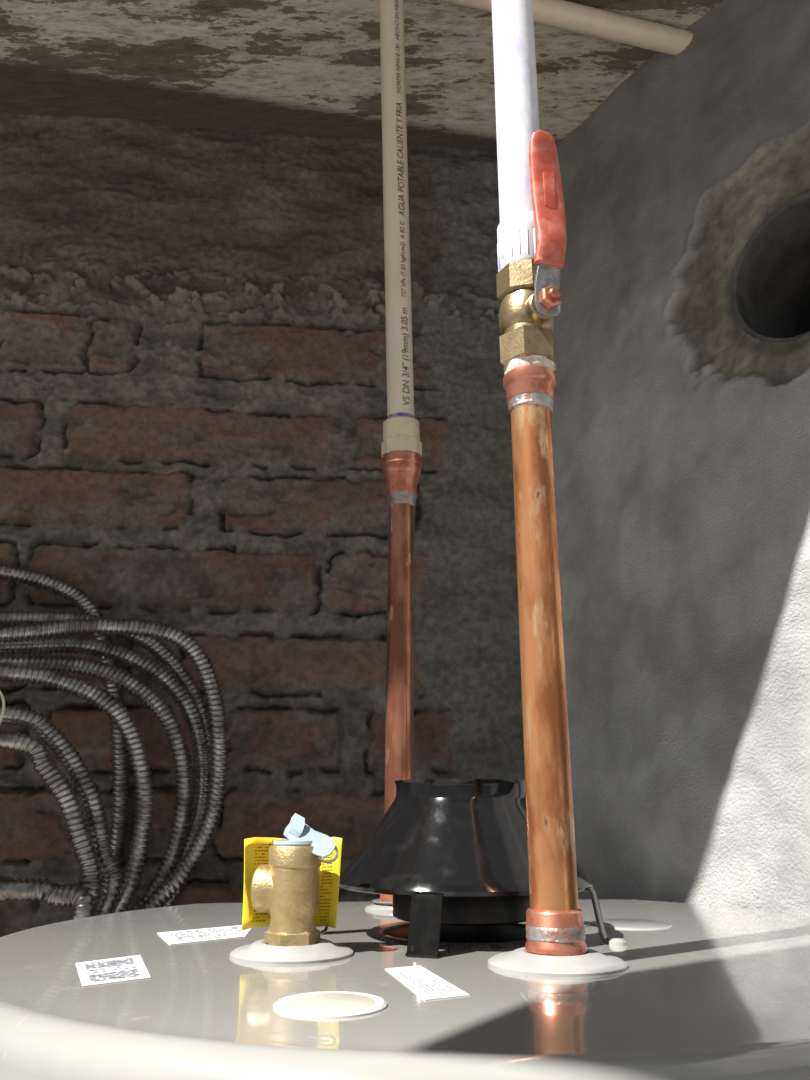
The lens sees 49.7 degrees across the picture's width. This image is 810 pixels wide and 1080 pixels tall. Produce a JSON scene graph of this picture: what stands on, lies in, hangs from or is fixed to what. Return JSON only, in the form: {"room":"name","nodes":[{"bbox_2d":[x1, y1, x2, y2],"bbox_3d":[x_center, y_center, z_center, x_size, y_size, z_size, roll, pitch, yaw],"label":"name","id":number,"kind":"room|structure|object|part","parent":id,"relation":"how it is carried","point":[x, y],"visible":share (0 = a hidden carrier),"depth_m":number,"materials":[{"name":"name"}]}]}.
{"room":"plant room","nodes":[
{"label":"plant room","id":0,"kind":"room"},
{"bbox_2d":[0,112,524,936],"bbox_3d":[-0.621,0.447,0.738,1.768,2.218,0.033,2,-17,-5],"label":"wall","id":1,"kind":"structure","parent":0,"point":[193,373],"depth_m":0.95,"materials":[{"name":"brick"}]},
{"bbox_2d":[0,564,227,918],"bbox_3d":[-0.440,0.272,0.719,0.570,0.569,0.156,2,-17,-5],"label":"coil","id":2,"kind":"object","parent":1,"relation":"attached to","point":[22,632],"visible":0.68,"depth_m":0.77,"materials":[{"name":"grey metal"}]},
{"bbox_2d":[0,0,722,151],"bbox_3d":[-0.300,-0.621,0.881,2.400,0.117,0.785,0,-17,0],"label":"ceiling","id":3,"kind":"structure","parent":0,"point":[302,67],"depth_m":0.98,"materials":[{"name":"grey concrete"}]},
{"bbox_2d":[552,0,809,916],"bbox_3d":[0.659,0.254,0.113,0.074,2.218,1.951,12,-21,-33],"label":"wall","id":4,"kind":"structure","parent":0,"point":[681,436],"depth_m":0.81,"materials":[{"name":"grey concrete"}]},
{"bbox_2d":[730,192,809,342],"bbox_3d":[0.504,-0.203,0.866,0.396,0.137,0.137,12,-21,-33],"label":"vent duct","id":5,"kind":"object","parent":4,"relation":"attached to","point":[770,288],"visible":0.97,"depth_m":0.82,"materials":[{"name":"metal"}]},
{"label":"floor","id":6,"kind":"structure","parent":0,"visible":0},
{"bbox_2d":[0,894,809,1079],"bbox_3d":[0.030,0.819,0.315,0.536,1.256,0.536,0,-17,0],"label":"water heater","id":7,"kind":"object","parent":6,"relation":"on","point":[677,991],"visible":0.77,"depth_m":0.32,"materials":[{"name":"grey metal"}]},
{"bbox_2d":[76,955,150,986],"bbox_3d":[-0.130,0.190,0.387,0.030,0.001,0.075,6,-18,-19],"label":"label sticker","id":8,"kind":"object","parent":7,"relation":"on","point":[128,968],"visible":1,"depth_m":0.38,"materials":[{"name":"paper"}]},
{"bbox_2d":[85,958,139,980],"bbox_3d":[-0.130,0.190,0.387,0.033,0.001,0.060,0,-17,0],"label":"print","id":9,"kind":"object","parent":8,"relation":"on","point":[125,960],"depth_m":0.38},
{"bbox_2d":[157,925,251,944],"bbox_3d":[-0.108,0.225,0.500,0.079,0.001,0.048,14,-22,-38],"label":"label sticker","id":10,"kind":"object","parent":7,"relation":"on","point":[227,932],"visible":0.97,"depth_m":0.49,"materials":[{"name":"paper"}]},
{"bbox_2d":[172,926,241,939],"bbox_3d":[-0.114,0.225,0.501,0.040,0.001,0.060,0,-17,0],"label":"print","id":11,"kind":"object","parent":10,"relation":"on","point":[239,926],"depth_m":0.50},
{"bbox_2d":[251,813,338,945],"bbox_3d":[-0.055,0.172,0.440,0.043,0.066,0.028,0,-17,0],"label":"valve","id":12,"kind":"object","parent":7,"relation":"on","point":[287,888],"visible":0.98,"depth_m":0.43,"materials":[{"name":"gold metal"}]},
{"bbox_2d":[251,865,272,911],"bbox_3d":[-0.068,0.176,0.441,0.013,0.022,0.022,-4,-18,12],"label":"outlet","id":13,"kind":"object","parent":12,"relation":"attached to","point":[262,880],"depth_m":0.43,"materials":[{"name":"gold metal"}]},
{"bbox_2d":[242,837,341,930],"bbox_3d":[-0.058,0.175,0.446,0.042,0.044,0.030,14,-22,-39],"label":"tag","id":14,"kind":"object","parent":12,"relation":"hanging from","point":[256,849],"visible":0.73,"depth_m":0.45,"materials":[{"name":"yellow paper"}]},
{"bbox_2d":[253,844,333,921],"bbox_3d":[-0.058,0.177,0.451,0.048,0.038,0.012,2,-17,-7],"label":"print","id":15,"kind":"object","parent":14,"relation":"attached to","point":[325,913],"depth_m":0.45,"materials":[{"name":"black"}]},
{"bbox_3d":[-0.048,0.151,0.440,0.026,0.018,0.009,-4,-18,12],"label":"lever","id":16,"kind":"part","parent":12,"relation":"part of","materials":[{"name":"blue plastic"}]},
{"bbox_2d":[380,450,421,901],"bbox_3d":[-0.003,0.097,0.682,0.034,0.351,0.034,0,-17,0],"label":"copper pipe","id":17,"kind":"object","parent":7,"relation":"attached to","point":[401,468],"visible":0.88,"depth_m":0.68,"materials":[{"name":"brown metal"}]},
{"bbox_2d":[379,0,421,455],"bbox_3d":[-0.007,-0.316,0.796,0.042,0.512,0.060,0,-17,0],"label":"pipe","id":18,"kind":"object","parent":17,"relation":"attached to","point":[401,431],"visible":0.99,"depth_m":0.77,"materials":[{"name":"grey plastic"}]},
{"bbox_2d":[383,416,419,440],"bbox_3d":[-0.003,-0.091,0.738,0.031,0.020,0.032,0,-17,0],"label":"socket","id":19,"kind":"object","parent":18,"relation":"attached to","point":[395,428],"depth_m":0.73,"materials":[{"name":"beige plastic"}]},
{"bbox_2d":[441,0,692,55],"bbox_3d":[0.161,-0.539,0.897,0.342,0.027,0.025,5,-18,-14],"label":"pipe","id":20,"kind":"object","parent":18,"relation":"attached to","point":[561,14],"visible":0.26,"depth_m":0.90,"materials":[{"name":"beige plastic"}]},
{"bbox_2d":[385,965,469,1000],"bbox_3d":[0.007,0.182,0.360,0.019,0.001,0.073,5,-18,-15],"label":"label sticker","id":21,"kind":"object","parent":7,"relation":"on","point":[427,985],"visible":1,"depth_m":0.35,"materials":[{"name":"paper"}]},
{"bbox_2d":[397,969,453,992],"bbox_3d":[0.008,0.182,0.361,0.023,0.001,0.054,0,-17,0],"label":"print","id":22,"kind":"object","parent":21,"relation":"on","point":[407,969],"depth_m":0.36},
{"bbox_2d":[321,779,610,957],"bbox_3d":[0.034,0.184,0.508,0.147,0.084,0.147,10,-20,-30],"label":"hood","id":23,"kind":"object","parent":7,"relation":"on","point":[446,851],"visible":0.73,"depth_m":0.46,"materials":[{"name":"black metal"}]},
{"bbox_3d":[-0.037,0.213,0.507,0.022,0.028,0.014,-2,-17,6],"label":"leg","id":24,"kind":"part","parent":23,"relation":"part of","materials":[{"name":"black metal"}]},
{"bbox_3d":[0.011,0.190,0.433,0.016,0.028,0.024,-5,-18,17],"label":"leg","id":25,"kind":"part","parent":23,"relation":"part of","materials":[{"name":"black metal"}]},
{"bbox_3d":[0.099,0.202,0.472,0.022,0.028,0.012,-8,-19,23],"label":"leg","id":26,"kind":"part","parent":23,"relation":"part of","materials":[{"name":"black metal"}]},
{"bbox_2d":[503,364,586,955],"bbox_3d":[0.070,0.049,0.445,0.029,0.304,0.029,0,-17,0],"label":"copper pipe","id":27,"kind":"object","parent":7,"relation":"attached to","point":[555,926],"visible":0.98,"depth_m":0.43,"materials":[{"name":"orange metal"}]},
{"bbox_2d":[496,130,566,373],"bbox_3d":[0.074,-0.160,0.503,0.032,0.140,0.050,11,-20,-32],"label":"valve","id":28,"kind":"object","parent":27,"relation":"attached to","point":[528,293],"visible":0.96,"depth_m":0.49,"materials":[{"name":"gold metal"}]},
{"bbox_2d":[491,0,539,271],"bbox_3d":[0.070,-0.389,0.581,0.031,0.502,0.031,0,-17,0],"label":"pvc pipe","id":29,"kind":"object","parent":28,"relation":"attached to","point":[515,75],"visible":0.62,"depth_m":0.53,"materials":[{"name":"white plastic"}]},
{"bbox_3d":[0.079,-0.142,0.479,0.015,0.041,0.007,6,-18,-20],"label":"lever steel","id":30,"kind":"part","parent":28,"relation":"part of","materials":[{"name":"metal"}]},
{"bbox_3d":[0.080,-0.133,0.472,0.006,0.006,0.004,6,-18,-20],"label":"stem","id":31,"kind":"part","parent":28,"relation":"part of","materials":[{"name":"orange metal"}]}
]}

